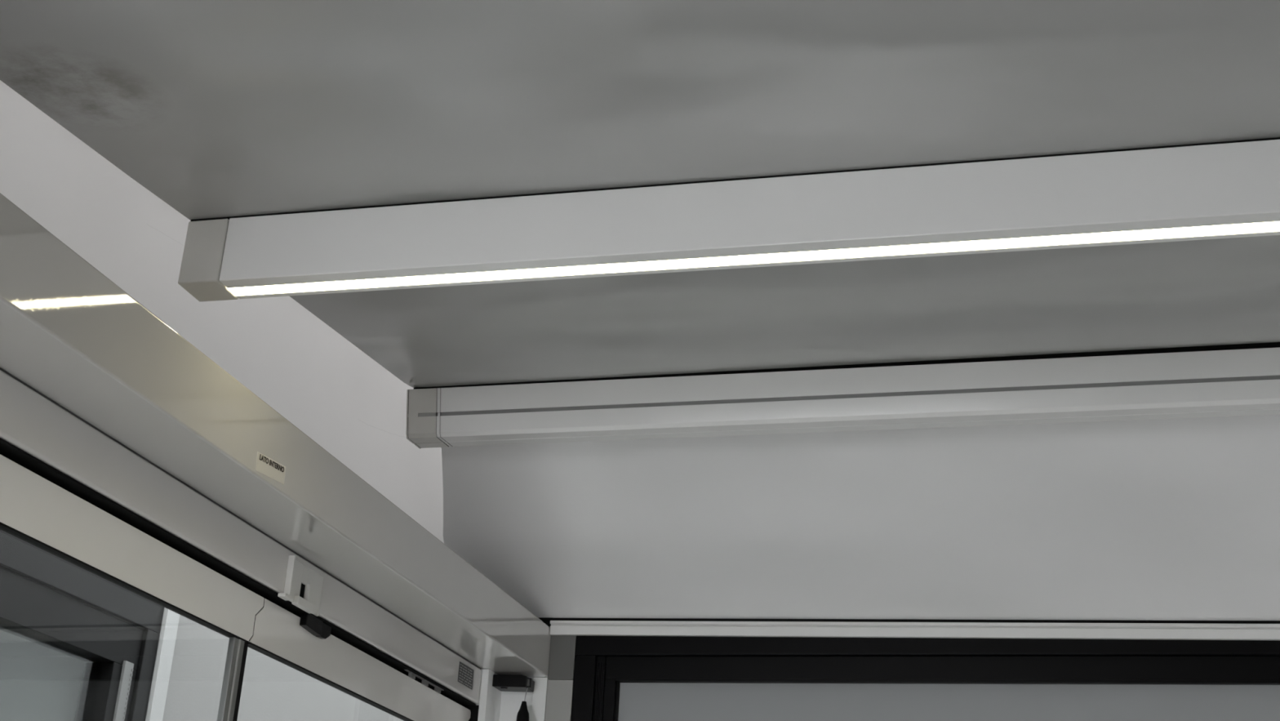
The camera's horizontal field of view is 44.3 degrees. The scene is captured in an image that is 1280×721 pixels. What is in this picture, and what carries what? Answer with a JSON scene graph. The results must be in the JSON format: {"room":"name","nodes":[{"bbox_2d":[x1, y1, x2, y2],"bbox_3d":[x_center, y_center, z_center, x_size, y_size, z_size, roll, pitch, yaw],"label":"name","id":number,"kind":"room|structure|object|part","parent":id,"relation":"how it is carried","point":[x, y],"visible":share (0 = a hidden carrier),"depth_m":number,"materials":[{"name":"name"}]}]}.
{"room":"entrance vestibule","nodes":[
{"label":"entrance vestibule","id":0,"kind":"room"},
{"bbox_2d":[0,80,444,542],"bbox_3d":[-1.342,-0.915,1.701,0.340,1.050,7.810,-3,-23,14],"label":"wall","id":1,"kind":"structure","parent":0,"point":[329,388],"depth_m":3.63,"materials":[{"name":"white paint"}]},
{"bbox_2d":[0,367,481,702],"bbox_3d":[-1.435,-0.439,1.432,0.127,0.120,7.530,-3,-23,14],"label":"rail","id":2,"kind":"object","parent":1,"relation":"attached to","point":[31,421],"visible":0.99,"depth_m":3.25,"materials":[{"name":"grey metal"}]},
{"bbox_2d":[0,437,479,720],"bbox_3d":[-1.455,-0.283,1.386,0.115,0.230,7.556,-3,-23,14],"label":"track","id":3,"kind":"object","parent":2,"relation":"attached to","point":[319,627],"visible":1,"depth_m":3.33,"materials":[{"name":"black"}]},
{"bbox_2d":[0,453,264,720],"bbox_3d":[-1.648,0.480,0.390,0.028,2.383,6.068,-3,-23,14],"label":"door frame","id":4,"kind":"structure","parent":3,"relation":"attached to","point":[34,509],"depth_m":3.03,"materials":[{"name":"grey metal"}]},
{"bbox_2d":[246,598,471,720],"bbox_3d":[-0.758,1.891,3.687,0.028,2.383,1.421,-3,-23,14],"label":"door frame","id":5,"kind":"structure","parent":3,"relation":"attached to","point":[278,634],"depth_m":3.94,"materials":[{"name":"grey metal"}]},
{"bbox_2d":[458,663,472,688],"bbox_3d":[-0.517,0.937,4.666,0.001,0.050,0.111,-3,-23,14],"label":"print","id":6,"kind":"object","parent":2,"relation":"attached to","point":[465,670],"depth_m":4.66,"materials":[{"name":"grey"}]},
{"bbox_2d":[0,192,551,677],"bbox_3d":[-1.335,-0.526,1.569,0.301,0.156,7.755,-3,-23,14],"label":"beam","id":7,"kind":"structure","parent":1,"relation":"attached to","point":[68,332],"depth_m":3.06,"materials":[{"name":"grey metal"}]},
{"bbox_2d":[0,0,1279,220],"bbox_3d":[0.545,-1.200,0.076,4.370,0.498,5.482,-3,-23,14],"label":"ceiling","id":8,"kind":"structure","parent":0,"point":[216,108],"depth_m":2.53,"materials":[{"name":"white paint"}]},
{"bbox_2d":[289,235,1279,387],"bbox_3d":[1.376,-0.204,3.191,4.357,0.137,1.080,-3,-23,14],"label":"ceiling","id":9,"kind":"structure","parent":0,"point":[1220,291],"depth_m":3.54,"materials":[{"name":"white paint"}]},
{"bbox_2d":[177,137,1279,302],"bbox_3d":[1.223,-0.308,2.626,4.370,0.158,0.090,-3,-23,14],"label":"linear light fixture","id":10,"kind":"object","parent":9,"relation":"attached to","point":[1224,189],"visible":1,"depth_m":2.84,"materials":[{"name":"metal"}]},
{"bbox_2d":[405,342,1279,448],"bbox_3d":[1.509,0.038,3.712,4.372,0.175,0.129,-3,-23,14],"label":"bar","id":11,"kind":"object","parent":9,"relation":"attached to","point":[1239,380],"visible":1,"depth_m":3.90,"materials":[{"name":"grey metal"}]},
{"bbox_3d":[-0.609,0.158,4.232,0.004,0.135,0.129,-3,-23,14],"label":"plate","id":12,"kind":"part","parent":11,"relation":"part of","materials":[{"name":"plastic"}]},
{"bbox_2d":[440,414,1279,620],"bbox_3d":[1.564,0.386,4.113,4.492,0.437,0.904,-3,-23,14],"label":"wall","id":13,"kind":"structure","parent":0,"point":[1179,518],"depth_m":4.38,"materials":[{"name":"paint"}]},
{"bbox_3d":[0.278,2.087,0.713,18.000,0.080,21.000,-3,-23,14],"label":"floor","id":14,"kind":"structure","parent":0,"visible":0},
{"bbox_2d":[475,668,547,720],"bbox_3d":[-0.505,2.145,4.391,0.338,2.538,0.129,13,-24,-23],"label":"wall","id":15,"kind":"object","parent":14,"relation":"on","point":[495,704],"visible":0.56,"depth_m":4.85,"materials":[{"name":"white paint"}]},
{"bbox_2d":[492,674,534,692],"bbox_3d":[-0.390,0.996,4.847,0.139,0.040,0.082,-3,-23,14],"label":"box","id":16,"kind":"object","parent":15,"relation":"attached to","point":[505,682],"visible":1,"depth_m":4.81,"materials":[{"name":"black plastic"}]},
{"bbox_2d":[516,687,528,720],"bbox_3d":[-0.354,1.070,4.759,0.039,0.162,0.039,-3,-23,14],"label":"pull cord","id":17,"kind":"object","parent":16,"relation":"hanging from","point":[522,713],"visible":1,"depth_m":4.75,"materials":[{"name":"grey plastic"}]},
{"bbox_3d":[-0.355,1.090,4.751,0.039,0.118,0.039,-3,-23,14],"label":"handle","id":18,"kind":"part","parent":17,"relation":"part of","materials":[{"name":"black plastic"}]},
{"bbox_2d":[544,635,576,720],"bbox_3d":[-0.294,2.102,4.453,0.082,2.685,0.109,-3,-23,14],"label":"post","id":19,"kind":"object","parent":14,"relation":"on","point":[562,647],"visible":0.74,"depth_m":4.86,"materials":[{"name":"white metal"}]},
{"bbox_3d":[-0.229,0.935,4.935,0.082,0.155,0.109,-3,-23,14],"label":"plate","id":20,"kind":"part","parent":19,"relation":"part of","materials":[{"name":"grey metal"}]},
{"label":"outside","id":21,"kind":"structure","parent":0,"visible":0},
{"bbox_2d":[162,614,404,720],"bbox_3d":[-2.642,0.256,2.285,0.250,4.200,15.000,-3,-23,14],"label":"wall","id":22,"kind":"structure","parent":21,"point":[272,690],"depth_m":6.10,"materials":[{"name":"white paint"}]},
{"bbox_2d":[0,529,164,720],"bbox_3d":[-2.454,1.126,2.613,0.155,2.844,5.342,-3,-23,14],"label":"window","id":23,"kind":"structure","parent":22,"relation":"in","point":[77,644],"depth_m":5.05,"materials":[{"name":"black"}]},
{"bbox_2d":[0,629,84,720],"bbox_3d":[-2.505,1.129,2.626,0.010,2.844,5.342,-3,-23,14],"label":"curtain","id":24,"kind":"object","parent":23,"relation":"hanging from","point":[39,681],"depth_m":4.99,"materials":[{"name":"grey fabric"}]},
{"bbox_2d":[145,607,179,720],"bbox_3d":[-1.724,2.140,5.023,0.030,2.895,0.081,-3,-23,14],"label":"trim","id":25,"kind":"structure","parent":22,"relation":"attached to","point":[164,656],"depth_m":5.45,"materials":[{"name":"grey metal"}]},
{"bbox_3d":[1.675,0.454,4.744,4.590,0.951,0.080,-3,-23,14],"label":"wall","id":26,"kind":"structure","parent":0,"visible":0},
{"bbox_2d":[537,617,1279,720],"bbox_3d":[1.581,1.988,3.983,4.545,2.729,0.132,-3,-23,14],"label":"window","id":27,"kind":"structure","parent":26,"relation":"in","point":[616,677],"depth_m":4.62,"materials":[{"name":"black"}]},
{"bbox_3d":[1.635,0.757,4.434,4.545,0.108,0.022,-3,-23,14],"label":"back rail","id":28,"kind":"part","parent":27,"relation":"part of","materials":[{"name":"white metal"}]},
{"bbox_2d":[617,682,1279,720],"bbox_3d":[1.826,2.070,3.894,4.036,2.534,0.002,-3,-23,14],"label":"roller blind","id":29,"kind":"object","parent":27,"relation":"attached to","point":[637,701],"depth_m":4.60,"materials":[{"name":"grey fabric"}]}
]}

